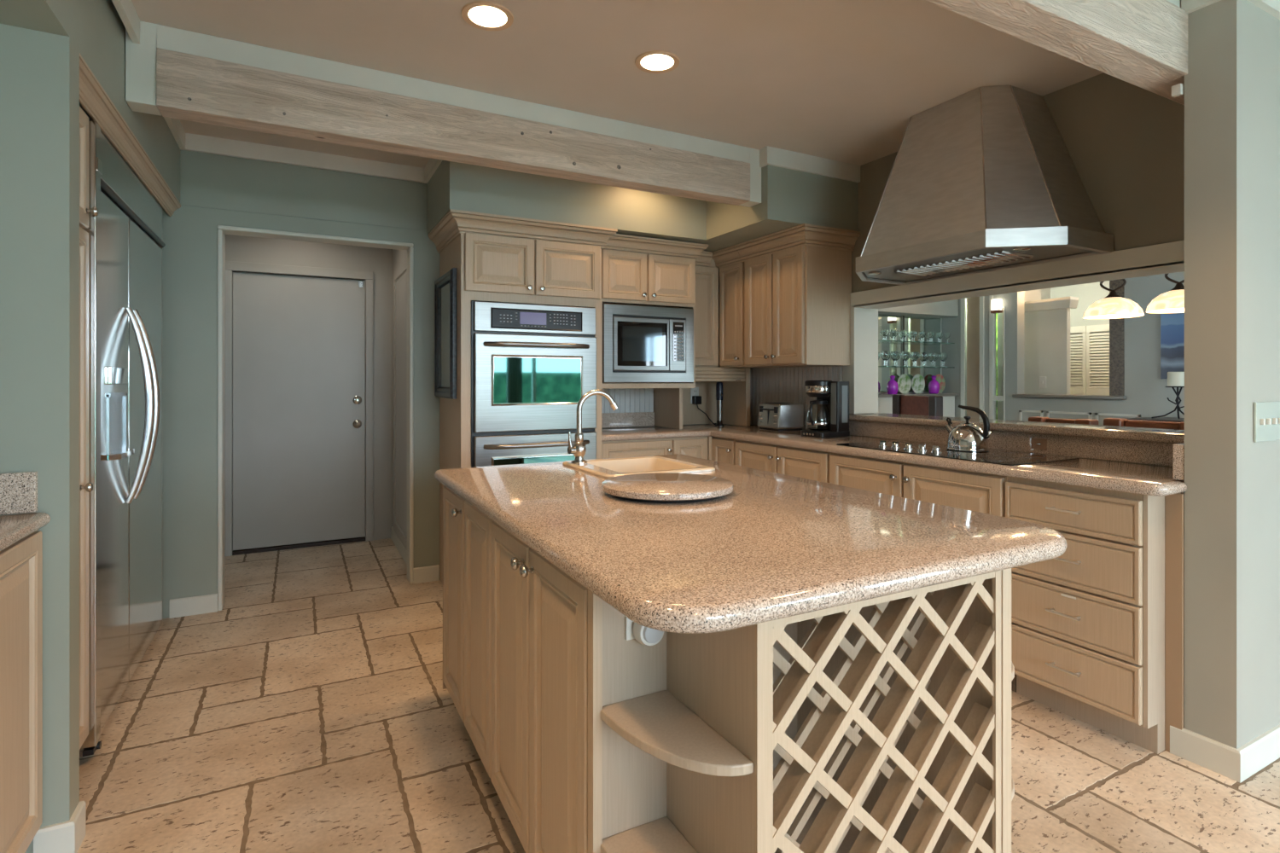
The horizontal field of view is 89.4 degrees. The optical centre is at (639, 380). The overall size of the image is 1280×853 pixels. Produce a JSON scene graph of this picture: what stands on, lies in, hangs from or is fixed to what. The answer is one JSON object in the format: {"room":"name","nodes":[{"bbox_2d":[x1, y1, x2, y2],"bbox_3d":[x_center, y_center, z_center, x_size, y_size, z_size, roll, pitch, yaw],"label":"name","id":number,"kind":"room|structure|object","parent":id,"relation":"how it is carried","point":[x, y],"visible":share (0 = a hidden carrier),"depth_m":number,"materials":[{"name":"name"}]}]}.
{"room":"kitchen","nodes":[
{"label":"kitchen","id":0,"kind":"room"},
{"bbox_2d":[0,0,79,852],"bbox_3d":[-1.945,-0.030,1.509,0.968,2.560,0.085,0,0,-28],"label":"wall column","id":1,"kind":"structure","parent":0,"point":[39,71],"depth_m":1.68,"materials":[{"name":"green paint"}]},
{"bbox_2d":[33,801,85,852],"bbox_3d":[-1.538,1.202,1.716,0.082,0.095,0.099,0,0,-28],"label":"baseboard","id":2,"kind":"structure","parent":1,"relation":"attached to","point":[65,837],"depth_m":1.68,"materials":[{"name":"paint"}]},
{"bbox_2d":[225,261,372,556],"bbox_3d":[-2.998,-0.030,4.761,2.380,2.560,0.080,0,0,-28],"label":"door frame","id":3,"kind":"structure","parent":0,"point":[232,271],"depth_m":4.73,"materials":[{"name":"paint"}]},
{"bbox_2d":[224,234,392,540],"bbox_3d":[-2.925,-0.030,4.686,2.200,2.560,0.120,0,0,-28],"label":"wall","id":4,"kind":"structure","parent":0,"point":[238,248],"depth_m":5.07,"materials":[{"name":"paint"}]},
{"bbox_2d":[232,536,365,555],"bbox_3d":[-2.536,1.238,4.849,0.880,0.024,0.055,0,0,-28],"label":"trim","id":5,"kind":"structure","parent":4,"relation":"attached to","point":[356,539],"depth_m":4.82,"materials":[{"name":"black wood"}]},
{"bbox_2d":[232,272,365,550],"bbox_3d":[-2.525,0.221,4.828,0.876,1.998,0.104,0,0,-28],"label":"door","id":6,"kind":"structure","parent":4,"relation":"in","point":[299,342],"depth_m":4.83,"materials":[{"name":"paint"}]},
{"bbox_2d":[392,249,407,526],"bbox_3d":[-1.645,-0.030,4.638,0.100,2.560,1.160,0,0,-28],"label":"wall","id":7,"kind":"structure","parent":0,"point":[398,256],"depth_m":5.12,"materials":[{"name":"paint"}]},
{"bbox_2d":[390,526,407,564],"bbox_3d":[-1.698,1.202,4.616,0.014,0.095,1.130,0,0,-28],"label":"baseboard","id":8,"kind":"structure","parent":7,"relation":"attached to","point":[403,552],"depth_m":4.71,"materials":[{"name":"paint"}]},
{"bbox_2d":[393,257,407,550],"bbox_3d":[-1.700,0.160,4.621,0.014,1.980,0.840,0,0,-28],"label":"door","id":9,"kind":"structure","parent":7,"relation":"in","point":[400,274],"depth_m":4.66,"materials":[{"name":"paint"}]},
{"bbox_2d":[0,0,858,251],"bbox_3d":[-0.086,-1.106,1.803,4.530,0.408,5.070,0,0,-28],"label":"wall","id":10,"kind":"structure","parent":0,"point":[789,198],"depth_m":3.67,"materials":[{"name":"green paint"}]},
{"bbox_2d":[111,0,139,44],"bbox_3d":[-0.934,-1.267,0.654,0.022,0.086,3.830,0,0,-28],"label":"trim","id":11,"kind":"structure","parent":10,"relation":"attached to","point":[125,9],"depth_m":2.22,"materials":[{"name":"paint"}]},
{"bbox_2d":[163,116,442,183],"bbox_3d":[-1.615,-1.267,3.224,1.262,0.086,1.130,0,0,-28],"label":"trim","id":12,"kind":"structure","parent":10,"relation":"attached to","point":[189,142],"depth_m":3.66,"materials":[{"name":"paint"}]},
{"bbox_2d":[125,20,761,207],"bbox_3d":[-0.608,-1.161,3.052,2.880,0.302,0.105,0,0,-28],"label":"trim","id":13,"kind":"structure","parent":10,"relation":"attached to","point":[140,59],"depth_m":2.73,"materials":[{"name":"paint"}]},
{"bbox_2d":[156,47,750,205],"bbox_3d":[-0.603,-1.113,3.049,2.701,0.211,0.124,0,0,-28],"label":"timber beam","id":14,"kind":"structure","parent":10,"relation":"attached to","point":[189,87],"depth_m":2.81,"materials":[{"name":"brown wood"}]},
{"bbox_2d":[759,145,860,182],"bbox_3d":[1.011,-1.261,3.808,0.718,0.098,0.068,0,0,-28],"label":"trim","id":15,"kind":"structure","parent":10,"relation":"attached to","point":[768,155],"depth_m":3.75,"materials":[{"name":"paint"}]},
{"bbox_2d":[1181,0,1279,20],"bbox_3d":[2.153,-1.261,2.242,0.740,0.098,0.156,0,0,-28],"label":"trim","id":16,"kind":"structure","parent":10,"relation":"attached to","point":[1271,7],"depth_m":2.11,"materials":[{"name":"paint"}]},
{"bbox_2d":[157,149,720,618],"bbox_3d":[-1.134,-0.030,4.184,4.900,2.560,0.120,0,0,-28],"label":"wall","id":17,"kind":"structure","parent":0,"point":[216,189],"depth_m":3.50,"materials":[{"name":"green paint"}]},
{"bbox_2d":[169,593,217,618],"bbox_3d":[-2.380,1.202,3.451,0.212,0.095,0.014,0,0,-28],"label":"baseboard","id":18,"kind":"structure","parent":17,"relation":"attached to","point":[207,603],"depth_m":3.44,"materials":[{"name":"paint"}]},
{"bbox_2d":[217,225,413,610],"bbox_3d":[-1.870,0.204,3.796,1.012,2.092,0.140,0,0,-28],"label":"trim","id":19,"kind":"structure","parent":17,"relation":"attached to","point":[222,230],"depth_m":3.63,"materials":[{"name":"paint"}]},
{"bbox_2d":[413,564,439,584],"bbox_3d":[-1.324,1.202,4.008,0.151,0.095,0.014,0,0,-28],"label":"baseboard","id":20,"kind":"structure","parent":17,"relation":"attached to","point":[425,574],"depth_m":4.00,"materials":[{"name":"paint"}]},
{"bbox_2d":[601,388,653,413],"bbox_3d":[-0.206,0.192,4.595,0.684,0.284,0.017,0,0,-28],"label":"backsplash","id":21,"kind":"structure","parent":17,"relation":"attached to","point":[628,400],"depth_m":4.66,"materials":[{"name":"grey wood"}]},
{"bbox_2d":[601,412,654,428],"bbox_3d":[-0.196,0.282,4.577,0.675,0.104,0.022,0,0,-28],"label":"backsplash","id":22,"kind":"structure","parent":17,"relation":"attached to","point":[631,419],"depth_m":4.62,"materials":[{"name":"stone"}]},
{"bbox_2d":[601,233,708,389],"bbox_3d":[-0.029,-0.427,4.351,0.766,0.955,0.608,0,0,-28],"label":"upper cabinet","id":23,"kind":"object","parent":17,"relation":"attached to","point":[637,270],"visible":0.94,"depth_m":4.10,"materials":[{"name":"beige wood"}]},
{"bbox_2d":[602,303,693,383],"bbox_3d":[-0.046,-0.229,4.326,0.656,0.486,0.504,0,0,-28],"label":"microwave","id":24,"kind":"object","parent":23,"relation":"in","point":[641,344],"visible":0.99,"depth_m":4.09,"materials":[{"name":"metal"}]},
{"bbox_2d":[695,250,718,367],"bbox_3d":[0.349,-0.500,4.672,0.318,0.810,0.391,0,0,-28],"label":"upper cabinet","id":25,"kind":"object","parent":17,"relation":"attached to","point":[706,273],"visible":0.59,"depth_m":4.56,"materials":[{"name":"beige wood"}]},
{"bbox_2d":[131,0,1181,168],"bbox_3d":[2.142,-1.360,2.261,12.500,0.100,9.400,0,0,-28],"label":"ceiling","id":26,"kind":"structure","parent":0,"point":[839,80],"depth_m":2.62,"materials":[{"name":"paint"}]},
{"bbox_2d":[461,0,513,30],"bbox_3d":[-0.547,-1.306,2.324,0.184,0.008,0.184,0,0,-28],"label":"recessed light","id":27,"kind":"object","parent":26,"relation":"in","point":[485,15],"visible":1,"depth_m":2.31,"materials":[{"name":"beige"}]},
{"bbox_2d":[634,50,679,73],"bbox_3d":[0.071,-1.306,2.657,0.184,0.008,0.184,0,0,-28],"label":"recessed light","id":28,"kind":"object","parent":26,"relation":"in","point":[653,61],"visible":1,"depth_m":2.65,"materials":[{"name":"beige"}]},
{"bbox_2d":[1082,279,1144,319],"bbox_3d":[2.889,-0.850,3.952,0.304,0.920,0.304,0,0,-28],"label":"pendant lamp","id":29,"kind":"object","parent":26,"relation":"hanging from","point":[1113,305],"visible":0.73,"depth_m":3.89,"materials":[{"name":"white glass"}]},
{"bbox_2d":[1146,273,1184,313],"bbox_3d":[3.082,-0.855,3.695,0.304,0.910,0.304,0,0,-28],"label":"pendant lamp","id":30,"kind":"object","parent":26,"relation":"hanging from","point":[1172,301],"visible":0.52,"depth_m":3.67,"materials":[{"name":"white glass"}]},
{"bbox_2d":[77,538,1279,852],"bbox_3d":[2.114,1.280,2.314,12.500,0.060,9.520,0,0,-28],"label":"floor","id":31,"kind":"structure","parent":0,"point":[355,805],"depth_m":2.15,"materials":[{"name":"tile"}]},
{"bbox_2d":[0,530,42,852],"bbox_3d":[-1.520,0.814,0.780,0.800,0.873,1.598,0,0,-28],"label":"cabinet","id":32,"kind":"object","parent":31,"relation":"on","point":[21,562],"visible":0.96,"depth_m":1.53,"materials":[{"name":"brown wood"}]},
{"bbox_2d":[0,512,50,552],"bbox_3d":[-1.510,0.356,0.777,0.814,0.038,1.585,0,0,-28],"label":"countertop","id":33,"kind":"structure","parent":32,"relation":"on","point":[14,528],"depth_m":1.53,"materials":[{"name":"stone"}]},
{"bbox_2d":[0,471,37,514],"bbox_3d":[-1.894,0.285,1.475,0.786,0.102,0.021,0,0,-28],"label":"backsplash","id":34,"kind":"structure","parent":33,"relation":"on","point":[18,491],"depth_m":1.64,"materials":[{"name":"stone"}]},
{"bbox_2d":[79,120,165,756],"bbox_3d":[-2.394,0.195,2.536,0.852,2.110,1.320,0,0,-28],"label":"refrigerator","id":35,"kind":"object","parent":31,"relation":"on","point":[125,243],"visible":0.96,"depth_m":2.47,"materials":[{"name":"silver metal"}]},
{"bbox_2d":[79,53,181,749],"bbox_3d":[-2.346,0.161,2.410,0.800,2.179,1.877,0,0,-28],"label":"pantry cabinet","id":36,"kind":"object","parent":31,"relation":"on","point":[93,97],"visible":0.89,"depth_m":2.06,"materials":[{"name":"brown wood"}]},
{"bbox_2d":[428,209,617,584],"bbox_3d":[-0.725,0.172,3.945,0.980,2.156,0.675,0,0,-28],"label":"tall cabinet","id":37,"kind":"object","parent":31,"relation":"on","point":[501,258],"visible":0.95,"depth_m":3.66,"materials":[{"name":"beige wood"}]},
{"bbox_2d":[434,267,456,399],"bbox_3d":[-1.150,-0.261,3.812,0.034,0.728,0.495,0,0,-28],"label":"picture frame","id":38,"kind":"object","parent":37,"relation":"attached to","point":[445,286],"visible":1,"depth_m":3.79,"materials":[{"name":"grey wood"}]},
{"bbox_2d":[439,283,449,387],"bbox_3d":[-1.146,-0.261,3.813,0.004,0.598,0.365,0,0,-28],"label":"print","id":39,"kind":"object","parent":38,"relation":"attached to","point":[444,288],"depth_m":3.82,"materials":[{"name":"grey"}]},
{"bbox_2d":[471,301,596,467],"bbox_3d":[-0.705,0.285,3.912,0.736,1.440,0.663,0,0,-28],"label":"wall oven","id":40,"kind":"object","parent":37,"relation":"in","point":[532,365],"visible":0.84,"depth_m":3.65,"materials":[{"name":"silver metal"}]},
{"bbox_2d":[601,436,711,460],"bbox_3d":[0.022,0.814,4.396,0.898,0.873,0.575,0,0,-28],"label":"base cabinet","id":41,"kind":"object","parent":31,"relation":"on","point":[699,447],"visible":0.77,"depth_m":4.17,"materials":[{"name":"beige wood"}]},
{"bbox_2d":[711,436,736,465],"bbox_3d":[0.772,0.814,4.373,0.592,0.873,0.260,0,0,-28],"label":"base cabinet","id":42,"kind":"object","parent":31,"relation":"on","point":[723,450],"visible":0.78,"depth_m":4.24,"materials":[{"name":"beige wood"}]},
{"bbox_2d":[442,485,1014,852],"bbox_3d":[0.072,0.814,1.899,1.010,0.872,1.660,0,0,-28],"label":"kitchen island","id":43,"kind":"object","parent":31,"relation":"on","point":[882,724],"visible":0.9,"depth_m":1.25,"materials":[{"name":"beige wood"}]},
{"bbox_2d":[625,616,634,640],"bbox_3d":[0.006,0.439,1.242,0.074,0.108,0.008,0,0,-28],"label":"island outlet","id":44,"kind":"object","parent":43,"relation":"attached to","point":[629,624],"visible":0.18,"depth_m":1.23,"materials":[{"name":"white plastic"}]},
{"bbox_2d":[632,622,664,645],"bbox_3d":[0.019,0.472,1.224,0.060,0.060,0.038,0,0,-28],"label":"plug","id":45,"kind":"object","parent":44,"relation":"attached to","point":[645,636],"visible":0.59,"depth_m":1.21,"materials":[{"name":"white plastic"}]},
{"bbox_2d":[600,816,697,852],"bbox_3d":[0.052,0.864,1.115,0.148,0.018,0.276,0,0,-28],"label":"shelf","id":46,"kind":"object","parent":43,"relation":"attached to","point":[644,834],"depth_m":1.21,"materials":[{"name":"beige wood"}]},
{"bbox_2d":[600,690,753,776],"bbox_3d":[0.052,0.616,1.115,0.148,0.018,0.276,0,0,-28],"label":"shelf","id":47,"kind":"object","parent":43,"relation":"attached to","point":[665,725],"depth_m":1.12,"materials":[{"name":"beige wood"}]},
{"bbox_2d":[434,454,1067,634],"bbox_3d":[0.108,0.355,1.931,1.097,0.042,1.745,0,0,-28],"label":"island countertop","id":48,"kind":"structure","parent":43,"relation":"on","point":[776,546],"depth_m":1.35,"materials":[{"name":"stone"}]},
{"bbox_2d":[567,389,618,464],"bbox_3d":[-0.186,0.180,2.570,0.220,0.288,0.064,0,0,-28],"label":"faucet","id":49,"kind":"object","parent":48,"relation":"on","point":[578,449],"visible":1,"depth_m":2.53,"materials":[{"name":"silver metal"}]},
{"bbox_2d":[562,455,715,478],"bbox_3d":[-0.015,0.414,2.495,0.453,0.182,0.457,0,0,-28],"label":"sink","id":50,"kind":"object","parent":48,"relation":"in","point":[605,468],"visible":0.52,"depth_m":2.62,"materials":[{"name":"beige ceramic"}]},
{"bbox_2d":[601,472,733,503],"bbox_3d":[0.081,0.319,1.929,0.392,0.031,0.392,0,0,-28],"label":"lazy susan","id":51,"kind":"object","parent":48,"relation":"on","point":[658,487],"visible":1,"depth_m":1.84,"materials":[{"name":"beige stone"}]},
{"bbox_2d":[734,439,831,482],"bbox_3d":[1.028,0.814,3.889,0.592,0.873,0.823,0,0,-28],"label":"base cabinet","id":52,"kind":"object","parent":31,"relation":"on","point":[809,464],"visible":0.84,"depth_m":3.71,"materials":[{"name":"beige wood"}]},
{"bbox_2d":[873,393,958,417],"bbox_3d":[2.841,0.698,6.937,1.460,1.104,0.218,0,0,-28],"label":"countertop","id":53,"kind":"structure","parent":31,"relation":"on","point":[885,401],"depth_m":6.96,"materials":[{"name":"paint"}]},
{"bbox_2d":[886,375,898,394],"bbox_3d":[2.668,0.045,6.835,0.120,0.200,0.120,0,0,-28],"label":"vase","id":54,"kind":"object","parent":53,"relation":"on","point":[892,386],"visible":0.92,"depth_m":6.79,"materials":[{"name":"purple glass"}]},
{"bbox_2d":[897,373,911,394],"bbox_3d":[2.858,0.038,7.011,0.216,0.216,0.017,0,0,-28],"label":"plate","id":55,"kind":"object","parent":53,"relation":"on","point":[904,381],"visible":0.94,"depth_m":7.02,"materials":[{"name":"ceramic"}]},
{"bbox_2d":[911,374,925,394],"bbox_3d":[3.053,0.038,7.114,0.216,0.216,0.017,0,0,-28],"label":"plate","id":56,"kind":"object","parent":53,"relation":"on","point":[917,383],"visible":1,"depth_m":7.12,"materials":[{"name":"ceramic"}]},
{"bbox_2d":[927,375,939,393],"bbox_3d":[3.243,0.045,7.139,0.120,0.200,0.120,0,0,-28],"label":"vase","id":57,"kind":"object","parent":53,"relation":"on","point":[933,386],"visible":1,"depth_m":7.10,"materials":[{"name":"purple glass"}]},
{"bbox_2d":[892,395,942,416],"bbox_3d":[2.791,0.695,6.101,0.510,1.110,0.620,0,0,-14],"label":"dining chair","id":58,"kind":"object","parent":31,"relation":"on","point":[918,405],"visible":0.14,"depth_m":6.00,"materials":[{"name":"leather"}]},
{"bbox_2d":[829,452,1016,692],"bbox_3d":[1.445,0.814,3.098,0.592,0.873,0.953,0,0,-28],"label":"base cabinet","id":59,"kind":"object","parent":31,"relation":"on","point":[980,492],"visible":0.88,"depth_m":2.88,"materials":[{"name":"beige wood"}]},
{"bbox_2d":[1028,416,1098,424],"bbox_3d":[2.683,0.737,3.926,0.510,1.027,0.360,0,0,-28],"label":"dining chair","id":60,"kind":"object","parent":31,"relation":"on","point":[1085,421],"visible":0.16,"depth_m":3.80,"materials":[{"name":"brown wood"}]},
{"bbox_2d":[1005,476,1184,754],"bbox_3d":[1.792,0.814,2.440,0.593,0.873,0.529,0,0,-28],"label":"base cabinet","id":61,"kind":"object","parent":31,"relation":"on","point":[1097,627],"visible":0.85,"depth_m":2.24,"materials":[{"name":"beige wood"}]},
{"bbox_2d":[601,424,1186,496],"bbox_3d":[0.828,0.355,3.381,1.370,0.040,3.113,0,0,-28],"label":"countertop","id":62,"kind":"structure","parent":61,"relation":"on","point":[1117,476],"depth_m":2.69,"materials":[{"name":"stone"}]},
{"bbox_2d":[653,366,750,429],"bbox_3d":[0.448,0.120,4.730,0.603,0.426,0.388,0,0,-28],"label":"appliance garage","id":63,"kind":"object","parent":62,"relation":"on","point":[672,407],"visible":0.66,"depth_m":4.72,"materials":[{"name":"beige wood"}]},
{"bbox_2d":[695,367,744,381],"bbox_3d":[0.527,-0.042,4.569,0.535,0.098,0.010,0,0,-28],"label":"shutter","id":64,"kind":"object","parent":63,"relation":"hanging from","point":[701,374],"depth_m":4.59,"materials":[{"name":"beige wood"}]},
{"bbox_2d":[715,382,724,426],"bbox_3d":[0.585,0.172,4.752,0.068,0.324,0.068,0,0,-28],"label":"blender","id":65,"kind":"object","parent":62,"relation":"on","point":[719,391],"visible":1,"depth_m":4.73,"materials":[{"name":"black plastic"}]},
{"bbox_2d":[757,402,803,431],"bbox_3d":[0.943,0.244,4.387,0.232,0.180,0.250,0,0,-22],"label":"toaster","id":66,"kind":"object","parent":62,"relation":"on","point":[772,416],"visible":1,"depth_m":4.29,"materials":[{"name":"silver metal"}]},
{"bbox_2d":[800,380,849,437],"bbox_3d":[1.097,0.166,3.897,0.232,0.336,0.230,0,0,-28],"label":"coffee maker","id":67,"kind":"object","parent":62,"relation":"on","point":[828,416],"visible":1,"depth_m":3.85,"materials":[{"name":"black plastic"}]},
{"bbox_2d":[836,440,1079,465],"bbox_3d":[1.442,0.317,3.050,0.473,0.034,0.940,0,0,-28],"label":"cooktop","id":68,"kind":"object","parent":62,"relation":"in","point":[993,456],"visible":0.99,"depth_m":2.92,"materials":[{"name":"black glass"}]},
{"bbox_2d":[944,404,991,452],"bbox_3d":[1.550,0.222,3.062,0.184,0.213,0.184,0,0,13],"label":"tea kettle","id":69,"kind":"object","parent":68,"relation":"on","point":[967,436],"visible":1,"depth_m":3.00,"materials":[{"name":"silver metal"}]},
{"bbox_2d":[1172,442,1184,480],"bbox_3d":[1.959,0.274,2.248,0.360,0.120,0.032,0,0,-28],"label":"side splash","id":70,"kind":"object","parent":62,"relation":"on","point":[1178,449],"visible":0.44,"depth_m":2.16,"materials":[{"name":"stone"}]},
{"bbox_2d":[1103,418,1184,430],"bbox_3d":[2.897,0.730,3.519,0.510,1.040,0.440,0,0,-28],"label":"dining chair","id":71,"kind":"object","parent":31,"relation":"on","point":[1107,421],"visible":0.09,"depth_m":3.45,"materials":[{"name":"brown wood"}]},
{"bbox_2d":[1124,417,1184,422],"bbox_3d":[4.504,0.780,4.808,0.515,0.940,1.360,0,0,-28],"label":"sideboard","id":72,"kind":"object","parent":31,"relation":"on","point":[1158,419],"visible":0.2,"depth_m":5.16,"materials":[{"name":"brown wood"}]},
{"bbox_2d":[1151,386,1184,418],"bbox_3d":[4.288,0.178,5.161,0.160,0.265,0.307,0,0,-9],"label":"candle stand","id":73,"kind":"object","parent":72,"relation":"on","point":[1177,392],"visible":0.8,"depth_m":5.16,"materials":[{"name":"black metal"}]},
{"bbox_2d":[1167,372,1184,386],"bbox_3d":[4.289,-0.011,5.158,0.132,0.114,0.132,0,0,-28],"label":"pillar candle","id":74,"kind":"object","parent":73,"relation":"on","point":[1174,379],"visible":0.84,"depth_m":5.12,"materials":[{"name":"white wax"}]},
{"bbox_2d":[878,288,1050,394],"bbox_3d":[2.817,-0.030,6.982,5.100,2.560,0.280,0,0,-28],"label":"wall","id":75,"kind":"structure","parent":0,"point":[940,310],"depth_m":7.06,"materials":[{"name":"grey paint"}]},
{"bbox_2d":[878,314,940,392],"bbox_3d":[2.784,-0.291,7.034,1.450,0.833,0.015,0,0,-28],"label":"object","id":76,"kind":"object","parent":75,"relation":"attached to","point":[885,322],"visible":0.29,"depth_m":7.12,"materials":[{"name":"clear mirror"}]},
{"bbox_2d":[878,339,954,344],"bbox_3d":[2.825,-0.413,6.946,1.440,0.010,0.180,0,0,-28],"label":"glass shelf","id":77,"kind":"object","parent":75,"relation":"attached to","point":[879,340],"visible":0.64,"depth_m":6.95,"materials":[{"name":"teal"}]},
{"bbox_2d":[750,72,1184,467],"bbox_3d":[1.535,-0.030,3.765,0.170,2.560,3.113,0,0,-28],"label":"wall","id":78,"kind":"structure","parent":0,"point":[1124,141],"depth_m":2.70,"materials":[{"name":"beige paint"}]},
{"bbox_2d":[711,244,785,367],"bbox_3d":[0.759,-0.499,4.566,0.445,0.813,0.293,0,0,-28],"label":"upper cabinet","id":79,"kind":"object","parent":78,"relation":"attached to","point":[728,260],"visible":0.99,"depth_m":4.47,"materials":[{"name":"beige wood"}]},
{"bbox_2d":[750,366,842,430],"bbox_3d":[1.004,0.121,4.569,0.017,0.426,1.156,0,0,-28],"label":"backsplash","id":80,"kind":"structure","parent":78,"relation":"attached to","point":[767,385],"depth_m":4.53,"materials":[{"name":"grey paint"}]},
{"bbox_2d":[734,223,861,366],"bbox_3d":[0.987,-0.499,4.134,0.445,0.813,0.681,0,0,-28],"label":"upper cabinet","id":81,"kind":"object","parent":78,"relation":"attached to","point":[798,279],"visible":1,"depth_m":3.94,"materials":[{"name":"beige wood"}]},
{"bbox_2d":[855,85,1113,285],"bbox_3d":[1.488,-0.922,3.049,0.578,0.771,1.057,0,0,-28],"label":"range hood","id":82,"kind":"object","parent":78,"relation":"attached to","point":[981,179],"visible":1,"depth_m":2.83,"materials":[{"name":"metal"}]},
{"bbox_2d":[849,420,1174,466],"bbox_3d":[1.720,0.289,3.197,0.032,0.089,1.930,0,0,-28],"label":"backsplash","id":83,"kind":"structure","parent":78,"relation":"attached to","point":[1151,453],"depth_m":2.91,"materials":[{"name":"stone"}]},
{"bbox_2d":[1031,437,1047,449],"bbox_3d":[1.824,0.290,2.958,0.004,0.050,0.070,0,0,-28],"label":"outlet cover","id":84,"kind":"object","parent":83,"relation":"attached to","point":[1038,444],"visible":1,"depth_m":2.96,"materials":[{"name":"beige plastic"}]},
{"bbox_2d":[842,240,1184,413],"bbox_3d":[1.811,-0.169,3.244,0.208,0.747,1.936,0,0,-28],"label":"trim","id":85,"kind":"structure","parent":78,"relation":"attached to","point":[862,375],"depth_m":3.28,"materials":[{"name":"paint"}]},
{"bbox_2d":[849,413,1184,443],"bbox_3d":[1.814,0.225,3.243,0.305,0.038,1.927,0,0,-28],"label":"granite ledge","id":86,"kind":"object","parent":78,"relation":"on","point":[1143,434],"visible":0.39,"depth_m":2.95,"materials":[{"name":"brown stone"}]},
{"bbox_2d":[1024,289,1041,302],"bbox_3d":[4.144,-0.030,7.060,0.679,2.560,0.060,0,0,-28],"label":"wall","id":87,"kind":"structure","parent":0,"point":[1031,295],"depth_m":7.12,"materials":[{"name":"grey paint"}]},
{"bbox_2d":[1024,296,1078,312],"bbox_3d":[4.155,-0.772,6.665,0.150,0.105,0.610,0,0,-28],"label":"trim","id":88,"kind":"structure","parent":87,"relation":"attached to","point":[1066,302],"depth_m":6.53,"materials":[{"name":"paint"}]},
{"bbox_2d":[1024,308,1070,395],"bbox_3d":[4.161,0.220,6.707,0.060,2.060,0.540,0,0,-28],"label":"wall column","id":89,"kind":"structure","parent":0,"point":[1046,333],"depth_m":6.63,"materials":[{"name":"paint"}]},
{"bbox_2d":[941,271,1184,425],"bbox_3d":[5.312,-0.030,3.990,0.120,2.560,9.300,0,0,-28],"label":"wall","id":90,"kind":"structure","parent":0,"point":[1146,393],"depth_m":5.97,"materials":[{"name":"grey paint"}]},
{"bbox_2d":[966,296,979,418],"bbox_3d":[3.672,0.040,7.077,0.040,2.380,0.180,0,0,-28],"label":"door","id":91,"kind":"structure","parent":90,"relation":"in","point":[973,304],"depth_m":7.08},
{"bbox_2d":[960,295,993,418],"bbox_3d":[3.644,0.050,7.005,0.015,2.400,0.370,0,0,-28],"label":"trim","id":92,"kind":"structure","parent":90,"relation":"attached to","point":[991,297],"depth_m":6.94,"materials":[{"name":"paint"}]},
{"bbox_2d":[992,306,1005,419],"bbox_3d":[3.781,-0.060,6.795,0.050,1.420,0.130,0,0,-28],"label":"window","id":93,"kind":"structure","parent":90,"relation":"in","point":[998,319],"depth_m":6.81,"materials":[{"name":"glass"}]},
{"bbox_2d":[1012,394,1127,400],"bbox_3d":[4.120,0.155,6.205,0.200,0.034,1.010,0,0,-28],"label":"stone sill","id":94,"kind":"structure","parent":90,"relation":"attached to","point":[1041,396],"depth_m":6.09,"materials":[{"name":"grey"}]},
{"bbox_2d":[1109,279,1124,395],"bbox_3d":[4.318,-0.530,5.831,0.080,1.336,0.117,0,0,-28],"label":"stone post","id":95,"kind":"object","parent":94,"relation":"on","point":[1116,325],"visible":0.57,"depth_m":5.81,"materials":[{"name":"grey stone"}]},
{"bbox_2d":[1019,410,1140,420],"bbox_3d":[4.117,0.625,6.113,0.011,0.650,1.070,0,0,-28],"label":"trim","id":96,"kind":"structure","parent":90,"relation":"attached to","point":[1021,411],"depth_m":6.09,"materials":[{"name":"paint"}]},
{"bbox_2d":[1160,312,1184,378],"bbox_3d":[4.627,-0.303,5.121,0.034,0.583,0.840,0,0,-28],"label":"painting","id":97,"kind":"object","parent":90,"relation":"attached to","point":[1172,324],"visible":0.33,"depth_m":5.41},
{"bbox_2d":[1050,280,1109,395],"bbox_3d":[5.713,-0.030,7.086,0.120,2.560,4.200,0,0,-28],"label":"wall","id":98,"kind":"structure","parent":0,"point":[1087,293],"depth_m":7.74,"materials":[{"name":"beige paint"}]},
{"bbox_2d":[1070,325,1086,395],"bbox_3d":[5.240,0.290,7.808,0.033,1.880,0.280,0,0,-28],"label":"louvered door","id":99,"kind":"structure","parent":98,"relation":"in","point":[1078,376],"depth_m":7.76,"materials":[{"name":"paint"}]},
{"bbox_2d":[1086,324,1109,395],"bbox_3d":[5.373,0.290,7.556,0.033,1.880,0.280,0,0,-28],"label":"louvered door","id":100,"kind":"structure","parent":98,"relation":"in","point":[1092,387],"depth_m":7.57,"materials":[{"name":"paint"}]},
{"bbox_2d":[1184,0,1279,749],"bbox_3d":[2.157,-0.030,2.255,0.720,2.560,0.136,0,0,-28],"label":"wall partition","id":101,"kind":"structure","parent":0,"point":[1232,79],"depth_m":2.10,"materials":[{"name":"beige paint"}]},
{"bbox_2d":[925,0,1187,104],"bbox_3d":[0.407,-1.117,1.468,3.890,0.207,0.127,0,0,-28],"label":"timber beam","id":102,"kind":"structure","parent":101,"relation":"attached to","point":[1142,43],"depth_m":1.96,"materials":[{"name":"beige wood"}]},
{"bbox_2d":[1169,723,1279,783],"bbox_3d":[2.146,1.202,2.261,0.734,0.095,0.184,0,0,-28],"label":"baseboard","id":103,"kind":"structure","parent":101,"relation":"attached to","point":[1238,765],"depth_m":2.08,"materials":[{"name":"paint"}]},
{"bbox_2d":[1253,401,1279,442],"bbox_3d":[2.020,0.133,2.096,0.191,0.128,0.018,0,0,-28],"label":"light switch","id":104,"kind":"object","parent":101,"relation":"attached to","point":[1266,415],"visible":1,"depth_m":2.09,"materials":[{"name":"grey plastic"}]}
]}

